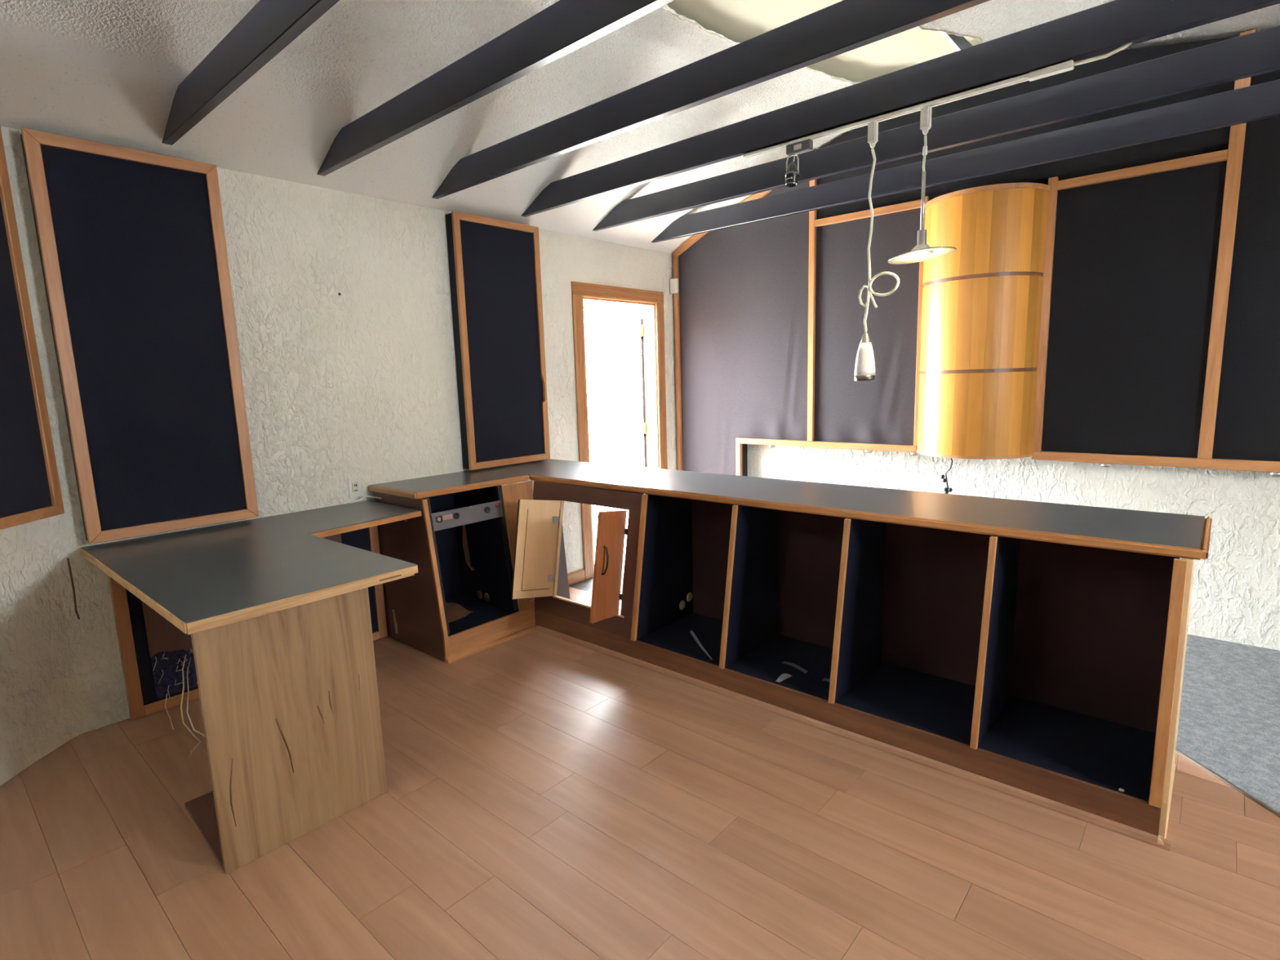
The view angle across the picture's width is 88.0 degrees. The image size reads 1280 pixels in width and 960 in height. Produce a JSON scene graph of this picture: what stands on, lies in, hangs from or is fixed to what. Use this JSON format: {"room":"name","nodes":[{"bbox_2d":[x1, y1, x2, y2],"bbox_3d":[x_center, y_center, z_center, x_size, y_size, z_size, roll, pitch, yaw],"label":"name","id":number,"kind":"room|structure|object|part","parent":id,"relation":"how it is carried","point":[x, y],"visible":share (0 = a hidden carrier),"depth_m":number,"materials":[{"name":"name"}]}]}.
{"room":"studio","nodes":[
{"label":"studio","id":0,"kind":"room"},
{"bbox_2d":[0,515,91,786],"bbox_3d":[-2.507,0.203,0.881,0.645,2.784,4.106,-2,9,-1],"label":"wall","id":1,"kind":"structure","parent":0,"point":[43,704],"depth_m":2.56,"materials":[{"name":"beige paint"}]},
{"bbox_2d":[0,125,64,529],"bbox_3d":[-2.309,-0.526,2.156,0.057,1.449,0.738,-2,9,-4],"label":"acoustic panel","id":2,"kind":"object","parent":1,"relation":"attached to","point":[30,491],"visible":1,"depth_m":2.46,"materials":[{"name":"black fabric"}]},
{"bbox_3d":[-2.271,0.169,2.265,0.023,0.039,0.735,-2,9,-4],"label":"frame rail","id":3,"kind":"part","parent":2,"relation":"part of","materials":[{"name":"brown wood"}]},
{"bbox_2d":[66,558,79,619],"bbox_3d":[-2.291,0.441,2.679,0.008,0.257,0.012,6,12,41],"label":"string","id":4,"kind":"object","parent":1,"relation":"hanging from","point":[68,559],"visible":1,"depth_m":2.68,"materials":[{"name":"black"}]},
{"bbox_2d":[0,126,677,730],"bbox_3d":[-1.034,-0.289,4.177,0.122,2.662,4.385,6,12,41],"label":"wall","id":5,"kind":"structure","parent":0,"point":[361,381],"depth_m":3.42,"materials":[{"name":"beige paint"}]},
{"bbox_2d":[20,127,258,544],"bbox_3d":[-2.058,-0.559,2.798,0.090,1.563,0.628,6,12,41],"label":"acoustic panel","id":6,"kind":"object","parent":5,"relation":"attached to","point":[131,242],"visible":1,"depth_m":2.74,"materials":[{"name":"black fabric"}]},
{"bbox_3d":[-2.055,-1.306,2.659,0.023,0.045,0.625,6,12,41],"label":"frame rail","id":7,"kind":"part","parent":6,"relation":"part of","materials":[{"name":"brown wood"}]},
{"bbox_3d":[-2.009,0.194,2.892,0.023,0.045,0.625,6,12,41],"label":"frame rail","id":8,"kind":"part","parent":6,"relation":"part of","materials":[{"name":"brown wood"}]},
{"bbox_2d":[347,476,362,497],"bbox_3d":[-1.525,0.039,3.547,0.013,0.104,0.070,6,12,41],"label":"wall outlet","id":9,"kind":"object","parent":5,"relation":"attached to","point":[354,485],"visible":1,"depth_m":3.54,"materials":[{"name":"white plastic"}]},
{"bbox_2d":[351,482,359,492],"bbox_3d":[-1.522,0.039,3.545,0.004,0.052,0.035,6,12,41],"label":"socket","id":10,"kind":"object","parent":9,"relation":"attached to","point":[355,486],"depth_m":3.54,"materials":[{"name":"white plastic"}]},
{"bbox_2d":[444,210,550,470],"bbox_3d":[-0.865,-0.839,4.136,0.090,1.488,0.626,6,12,41],"label":"acoustic panel","id":11,"kind":"object","parent":5,"relation":"attached to","point":[495,264],"visible":1,"depth_m":4.08,"materials":[{"name":"black fabric"}]},
{"bbox_3d":[-0.861,-1.551,4.003,0.023,0.040,0.623,6,12,41],"label":"frame rail","id":12,"kind":"part","parent":11,"relation":"part of","materials":[{"name":"brown wood"}]},
{"bbox_3d":[-0.818,-0.121,4.225,0.023,0.040,0.623,6,12,41],"label":"frame rail","id":13,"kind":"part","parent":11,"relation":"part of","materials":[{"name":"brown wood"}]},
{"bbox_2d":[567,568,585,585],"bbox_3d":[-0.543,0.725,4.756,0.012,0.087,0.396,6,12,41],"label":"baseboard","id":14,"kind":"structure","parent":5,"relation":"attached to","point":[576,576],"depth_m":4.83,"materials":[{"name":"brown wood"}]},
{"bbox_2d":[570,281,667,579],"bbox_3d":[-0.036,-0.435,5.436,0.450,2.140,1.597,2,9,21],"label":"door frame","id":15,"kind":"structure","parent":5,"relation":"in","point":[651,328],"depth_m":5.20,"materials":[{"name":"white paint"},{"name":"oak"}]},
{"bbox_3d":[-0.406,-0.280,4.791,0.017,2.053,0.097,6,12,41],"label":"casing","id":16,"kind":"part","parent":15,"relation":"part of","materials":[{"name":"brown wood"}]},
{"bbox_3d":[-0.143,-1.394,4.961,0.017,0.094,0.996,6,12,41],"label":"casing","id":17,"kind":"part","parent":15,"relation":"part of","materials":[{"name":"brown wood"}]},
{"bbox_3d":[0.187,-0.402,5.459,0.017,2.053,0.091,6,12,41],"label":"casing","id":18,"kind":"part","parent":15,"relation":"part of","materials":[{"name":"brown wood"}]},
{"bbox_2d":[0,586,1279,959],"bbox_3d":[-0.247,1.333,0.796,5.712,0.078,5.350,6,12,41],"label":"floor","id":19,"kind":"structure","parent":0,"point":[548,797],"depth_m":1.97,"materials":[{"name":"laminate"}]},
{"bbox_2d":[164,654,204,758],"bbox_3d":[-1.874,0.924,2.716,0.119,0.235,0.566,-8,11,-37],"label":"bundle","id":20,"kind":"object","parent":19,"relation":"on","point":[183,677],"visible":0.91,"depth_m":2.59,"materials":[{"name":"white plastic"}]},
{"bbox_3d":[-2.011,0.987,2.826,0.017,0.085,0.200,-9,11,-38],"label":"cord","id":21,"kind":"part","parent":20,"relation":"part of","materials":[{"name":"white plastic"}]},
{"bbox_3d":[-1.868,0.920,2.733,0.049,0.233,0.540,-8,11,-36],"label":"cord","id":22,"kind":"part","parent":20,"relation":"part of","materials":[{"name":"white plastic"}]},
{"bbox_3d":[-1.848,0.909,2.734,0.053,0.177,0.566,-8,11,-37],"label":"cord","id":23,"kind":"part","parent":20,"relation":"part of","materials":[{"name":"white plastic"}]},
{"bbox_2d":[107,525,387,719],"bbox_3d":[-1.815,0.584,3.227,0.047,0.744,1.166,6,12,41],"label":"support frame","id":24,"kind":"object","parent":19,"relation":"on","point":[153,650],"visible":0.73,"depth_m":2.90,"materials":[{"name":"brown wood"}]},
{"bbox_3d":[-1.809,0.929,3.283,0.038,0.044,1.072,6,12,41],"label":"frame rail","id":25,"kind":"part","parent":24,"relation":"part of","materials":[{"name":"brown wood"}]},
{"bbox_2d":[79,500,421,874],"bbox_3d":[-1.337,0.631,2.755,1.419,0.775,1.231,6,12,41],"label":"desk","id":26,"kind":"object","parent":19,"relation":"on","point":[275,611],"visible":1,"depth_m":2.10,"materials":[{"name":"grey laminate"}]},
{"bbox_3d":[-1.056,0.744,2.060,0.017,0.746,0.500,6,12,41],"label":"panel","id":27,"kind":"part","parent":26,"relation":"part of","materials":[{"name":"brown wood"}]},
{"bbox_2d":[346,495,382,503],"bbox_3d":[-1.406,0.102,3.550,0.310,0.036,0.062,-3,9,-10],"label":"lead","id":28,"kind":"object","parent":26,"relation":"on","point":[363,497],"visible":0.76,"depth_m":3.55,"materials":[{"name":"white plastic"}]},
{"bbox_2d":[368,458,1212,851],"bbox_3d":[0.263,0.500,3.015,3.468,0.858,1.298,6,12,41],"label":"counter","id":29,"kind":"object","parent":19,"relation":"on","point":[1033,652],"depth_m":2.72,"materials":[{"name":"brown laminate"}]},
{"bbox_3d":[-1.292,0.061,3.453,0.484,0.031,0.019,6,12,41],"label":"edge moulding","id":30,"kind":"part","parent":29,"relation":"part of","materials":[{"name":"brown wood"}]},
{"bbox_3d":[-1.205,0.489,3.477,0.590,0.826,0.016,6,12,41],"label":"panel","id":31,"kind":"part","parent":29,"relation":"part of","materials":[{"name":"brown wood"}]},
{"bbox_3d":[-1.020,0.435,3.335,0.115,0.687,0.017,6,12,41],"label":"rack rail","id":32,"kind":"part","parent":29,"relation":"part of","materials":[{"name":"brown wood"}]},
{"bbox_2d":[445,602,472,622],"bbox_3d":[-1.098,0.736,3.668,0.328,0.026,0.261,6,12,41],"label":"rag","id":33,"kind":"object","parent":29,"relation":"on","point":[455,611],"visible":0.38,"depth_m":3.69,"materials":[{"name":"brown fabric"}]},
{"bbox_2d":[431,500,503,531],"bbox_3d":[-0.896,0.184,3.474,0.019,0.089,0.430,6,12,41],"label":"panel","id":34,"kind":"object","parent":29,"relation":"attached to","point":[446,519],"visible":1,"depth_m":3.46,"materials":[{"name":"grey metal"}]},
{"bbox_2d":[435,515,442,522],"bbox_3d":[-1.011,0.199,3.339,0.012,0.035,0.034,6,12,41],"label":"socket","id":35,"kind":"object","parent":34,"relation":"attached to","point":[438,518],"depth_m":3.34,"materials":[{"name":"black plastic"}]},
{"bbox_2d":[453,512,459,519],"bbox_3d":[-0.944,0.185,3.414,0.012,0.035,0.034,6,12,41],"label":"socket","id":36,"kind":"object","parent":34,"relation":"attached to","point":[455,515],"depth_m":3.41,"materials":[{"name":"black plastic"}]},
{"bbox_2d":[484,506,490,512],"bbox_3d":[-0.818,0.159,3.556,0.012,0.035,0.034,6,12,41],"label":"socket","id":37,"kind":"object","parent":34,"relation":"attached to","point":[486,508],"depth_m":3.56,"materials":[{"name":"black plastic"}]},
{"bbox_3d":[-0.875,0.032,3.559,0.019,0.031,0.722,6,12,42],"label":"edge moulding","id":38,"kind":"part","parent":29,"relation":"part of","materials":[{"name":"brown wood"}]},
{"bbox_3d":[-0.734,0.376,3.657,0.115,0.687,0.020,6,12,41],"label":"rack rail","id":39,"kind":"part","parent":29,"relation":"part of","materials":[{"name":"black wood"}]},
{"bbox_2d":[511,499,560,599],"bbox_3d":[-0.557,0.369,3.561,0.334,0.560,0.033,-9,11,-39],"label":"door","id":40,"kind":"structure","parent":29,"relation":"attached to","point":[537,520],"depth_m":3.55,"materials":[{"name":"brown wood"}]},
{"bbox_3d":[-0.559,0.369,3.564,0.334,0.560,0.026,-9,11,-39],"label":"panel","id":41,"kind":"part","parent":40,"relation":"part of","materials":[{"name":"brown wood"}]},
{"bbox_2d":[589,510,626,623],"bbox_3d":[-0.141,0.411,3.212,0.058,0.560,0.344,3,10,27],"label":"door","id":42,"kind":"structure","parent":29,"relation":"on","point":[611,525],"depth_m":3.19,"materials":[{"name":"orange wood"}]},
{"bbox_3d":[-0.165,0.383,3.137,0.031,0.140,0.034,6,12,41],"label":"handle","id":43,"kind":"part","parent":42,"relation":"part of","materials":[{"name":"black plastic"}]},
{"bbox_2d":[689,630,712,659],"bbox_3d":[0.290,0.786,3.157,0.017,0.021,0.327,-3,9,-11],"label":"scrap","id":44,"kind":"object","parent":29,"relation":"on","point":[691,632],"visible":1,"depth_m":3.18,"materials":[{"name":"white plastic"}]},
{"bbox_2d":[775,673,791,682],"bbox_3d":[0.608,0.830,2.799,0.091,0.017,0.017,-9,11,-39],"label":"paper scrap","id":45,"kind":"object","parent":29,"relation":"on","point":[784,676],"visible":1,"depth_m":2.79,"materials":[{"name":"white paper"}]},
{"bbox_3d":[0.741,0.830,2.828,0.026,0.014,0.341,-9,11,-38],"label":"plastic strip","id":46,"kind":"part","parent":29,"relation":"part of","materials":[{"name":"white plastic"}]},
{"bbox_3d":[0.488,0.100,2.857,2.977,0.031,0.019,6,12,40],"label":"edge moulding","id":47,"kind":"part","parent":29,"relation":"part of","materials":[{"name":"brown wood"}]},
{"bbox_3d":[1.669,0.621,2.062,0.025,0.826,0.501,6,12,41],"label":"panel","id":48,"kind":"part","parent":29,"relation":"part of","materials":[{"name":"brown wood"}]},
{"bbox_3d":[1.793,0.178,2.099,0.019,0.031,0.557,6,12,41],"label":"edge moulding","id":49,"kind":"part","parent":29,"relation":"part of","materials":[{"name":"brown wood"}]},
{"bbox_2d":[1175,747,1279,817],"bbox_3d":[2.056,1.253,0.847,0.028,0.084,3.239,-2,9,-4],"label":"trim","id":50,"kind":"structure","parent":19,"relation":"attached to","point":[1235,787],"depth_m":2.20,"materials":[{"name":"metal"}]},
{"bbox_2d":[0,0,1279,253],"bbox_3d":[0.189,-1.591,0.964,5.960,0.992,7.186,6,12,41],"label":"ceiling","id":51,"kind":"structure","parent":0,"point":[109,72],"depth_m":2.94,"materials":[{"name":"textured off-white plaster"}]},
{"bbox_2d":[162,0,339,145],"bbox_3d":[0.148,-1.248,0.910,5.679,0.139,0.039,6,12,41],"label":"ceiling beam","id":52,"kind":"structure","parent":51,"relation":"attached to","point":[269,26],"depth_m":2.15,"materials":[{"name":"black paint"}]},
{"bbox_2d":[317,0,674,176],"bbox_3d":[0.563,-1.333,1.378,5.679,0.139,0.039,6,12,41],"label":"ceiling beam","id":53,"kind":"structure","parent":51,"relation":"attached to","point":[564,27],"depth_m":2.30,"materials":[{"name":"black paint"}]},
{"bbox_2d":[431,0,990,199],"bbox_3d":[0.975,-1.417,1.842,5.679,0.139,0.039,6,12,41],"label":"ceiling beam","id":54,"kind":"structure","parent":51,"relation":"attached to","point":[843,26],"depth_m":2.43,"materials":[{"name":"black paint"}]},
{"bbox_2d":[520,0,1279,217],"bbox_3d":[1.388,-1.502,2.306,5.679,0.139,0.039,6,12,41],"label":"ceiling beam","id":55,"kind":"structure","parent":51,"relation":"attached to","point":[1107,27],"depth_m":2.54,"materials":[{"name":"black paint"}]},
{"bbox_2d":[743,42,1133,158],"bbox_3d":[1.142,-1.714,2.474,1.764,0.574,0.050,6,12,41],"label":"track","id":56,"kind":"object","parent":55,"relation":"attached to","point":[1068,65],"visible":1,"depth_m":2.51,"materials":[{"name":"white plastic"}]},
{"bbox_2d":[784,138,813,186],"bbox_3d":[0.692,-1.397,2.926,0.126,0.178,0.064,6,12,41],"label":"spotlight","id":57,"kind":"object","parent":56,"relation":"hanging from","point":[792,175],"visible":1,"depth_m":2.93,"materials":[{"name":"grey metal"}]},
{"bbox_2d":[793,143,801,150],"bbox_3d":[0.691,-1.461,2.907,0.036,0.021,0.003,6,12,41],"label":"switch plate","id":58,"kind":"object","parent":57,"relation":"attached to","point":[796,146],"depth_m":2.91,"materials":[{"name":"white plastic"}]},
{"bbox_2d":[853,120,899,381],"bbox_3d":[0.994,-0.941,2.757,0.185,1.045,0.087,6,12,41],"label":"pendant lamp","id":59,"kind":"object","parent":56,"relation":"hanging from","point":[864,367],"visible":1,"depth_m":2.80,"materials":[{"name":"white plastic"}]},
{"bbox_3d":[0.970,-0.520,2.855,0.087,0.139,0.087,6,12,41],"label":"lamp shade","id":60,"kind":"part","parent":59,"relation":"part of","materials":[{"name":"white glass"}]},
{"bbox_3d":[0.962,-0.990,2.776,0.040,0.745,0.012,6,12,41],"label":"cord","id":61,"kind":"part","parent":59,"relation":"part of","materials":[{"name":"white plastic"}]},
{"bbox_2d":[887,106,956,264],"bbox_3d":[1.117,-1.162,2.608,0.254,0.569,0.256,6,12,41],"label":"pendant lamp","id":62,"kind":"object","parent":56,"relation":"hanging from","point":[922,251],"visible":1,"depth_m":2.62,"materials":[{"name":"white plastic"}]},
{"bbox_3d":[1.124,-0.898,2.649,0.052,0.021,0.052,6,12,41],"label":"bulb","id":63,"kind":"part","parent":62,"relation":"part of","materials":[{"name":"white glass"}]},
{"bbox_3d":[1.118,-1.094,2.619,0.014,0.235,0.014,6,12,41],"label":"rod","id":64,"kind":"part","parent":62,"relation":"part of","materials":[{"name":"metal"}]},
{"bbox_3d":[1.113,-1.273,2.591,0.016,0.136,0.011,6,12,41],"label":"cord","id":65,"kind":"part","parent":62,"relation":"part of","materials":[{"name":"white plastic"}]},
{"bbox_2d":[592,25,1279,231],"bbox_3d":[1.800,-1.586,2.770,5.679,0.139,0.039,6,12,41],"label":"ceiling beam","id":66,"kind":"structure","parent":51,"relation":"attached to","point":[1256,53],"depth_m":2.92,"materials":[{"name":"black paint"}]},
{"bbox_2d":[651,79,1279,243],"bbox_3d":[2.215,-1.671,3.237,5.679,0.139,0.039,6,12,41],"label":"ceiling beam","id":67,"kind":"structure","parent":51,"relation":"attached to","point":[1260,101],"depth_m":3.44,"materials":[{"name":"black paint"}]},
{"bbox_2d":[568,560,1279,813],"bbox_3d":[0.265,1.349,1.418,5.942,0.174,7.134,6,12,41],"label":"floor","id":68,"kind":"structure","parent":0,"point":[1229,717],"depth_m":2.79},
{"bbox_2d":[746,444,1279,650],"bbox_3d":[2.558,-0.772,3.776,5.977,3.524,0.122,6,12,41],"label":"wall","id":69,"kind":"structure","parent":0,"point":[1235,597],"depth_m":3.60,"materials":[{"name":"beige paint"}]},
{"bbox_2d":[672,29,1279,475],"bbox_3d":[2.468,-0.701,3.697,5.668,3.043,0.130,6,12,41],"label":"panelling","id":70,"kind":"object","parent":69,"relation":"attached to","point":[1159,340],"visible":0.68,"depth_m":3.67,"materials":[{"name":"grey fabric"}]},
{"bbox_2d":[670,278,678,293],"bbox_3d":[0.277,-1.571,5.369,0.065,0.113,0.035,6,12,41],"label":"sensor","id":71,"kind":"object","parent":70,"relation":"attached to","point":[673,282],"visible":1,"depth_m":5.35,"materials":[{"name":"white plastic"}]},
{"bbox_3d":[0.559,-0.722,5.337,0.577,2.684,0.016,6,12,42],"label":"fabric panel","id":72,"kind":"part","parent":70,"relation":"part of","materials":[{"name":"grey fabric"}]},
{"bbox_3d":[0.979,-1.263,4.865,0.589,1.958,0.018,6,12,41],"label":"fabric panel","id":73,"kind":"part","parent":70,"relation":"part of","materials":[{"name":"grey fabric"}]},
{"bbox_3d":[1.507,-0.985,4.446,0.726,1.505,0.019,6,12,41],"label":"fabric panel","id":74,"kind":"part","parent":70,"relation":"part of","materials":[{"name":"grey fabric"}]},
{"bbox_2d":[864,449,872,453],"bbox_3d":[1.563,-0.197,4.529,0.051,0.019,0.052,6,12,41],"label":"lamp","id":75,"kind":"object","parent":70,"relation":"attached to","point":[865,451],"visible":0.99,"depth_m":4.51,"materials":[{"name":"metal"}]},
{"bbox_2d":[910,452,918,455],"bbox_3d":[1.792,-0.173,4.330,0.051,0.019,0.052,6,12,41],"label":"lamp","id":76,"kind":"object","parent":70,"relation":"attached to","point":[911,453],"visible":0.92,"depth_m":4.31,"materials":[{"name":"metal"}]},
{"bbox_2d":[916,182,1050,459],"bbox_3d":[1.938,-0.884,3.870,0.666,1.492,0.333,6,12,41],"label":"wood panel","id":77,"kind":"object","parent":70,"relation":"attached to","point":[981,308],"visible":0.98,"depth_m":3.73,"materials":[{"name":"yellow wood"}]},
{"bbox_2d":[940,457,952,493],"bbox_3d":[1.897,-0.044,4.096,0.074,0.272,0.024,6,12,41],"label":"lead","id":78,"kind":"object","parent":77,"relation":"hanging from","point":[947,490],"visible":0.91,"depth_m":4.10,"materials":[{"name":"black plastic"}]},
{"bbox_3d":[2.010,-1.969,3.822,2.145,0.548,0.019,6,12,41],"label":"fabric panel","id":79,"kind":"part","parent":70,"relation":"part of","materials":[{"name":"black fabric"}]},
{"bbox_2d":[1100,463,1112,466],"bbox_3d":[2.572,-0.083,3.654,0.051,0.019,0.052,6,12,41],"label":"lamp","id":80,"kind":"object","parent":70,"relation":"attached to","point":[1101,464],"visible":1,"depth_m":3.63,"materials":[{"name":"metal"}]},
{"bbox_3d":[2.570,-0.853,3.527,0.722,1.462,0.018,6,12,41],"label":"fabric panel","id":81,"kind":"part","parent":70,"relation":"part of","materials":[{"name":"black fabric"}]},
{"bbox_3d":[3.718,-0.992,2.483,2.245,1.988,0.019,6,12,41],"label":"fabric panel","id":82,"kind":"part","parent":70,"relation":"part of","materials":[{"name":"black fabric"}]},
{"bbox_2d":[1268,471,1279,475],"bbox_3d":[3.082,-0.030,3.211,0.051,0.019,0.052,6,12,41],"label":"lamp","id":83,"kind":"object","parent":70,"relation":"attached to","point":[1272,473],"visible":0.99,"depth_m":3.20,"materials":[{"name":"metal"}]},
{"label":"outside","id":84,"kind":"structure","parent":0,"visible":0},
{"bbox_2d":[587,410,644,559],"bbox_3d":[0.209,0.546,6.958,43.500,0.157,34.800,6,12,41],"label":"ground","id":85,"kind":"structure","parent":84,"point":[615,437],"depth_m":16.18,"materials":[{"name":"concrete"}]}
]}

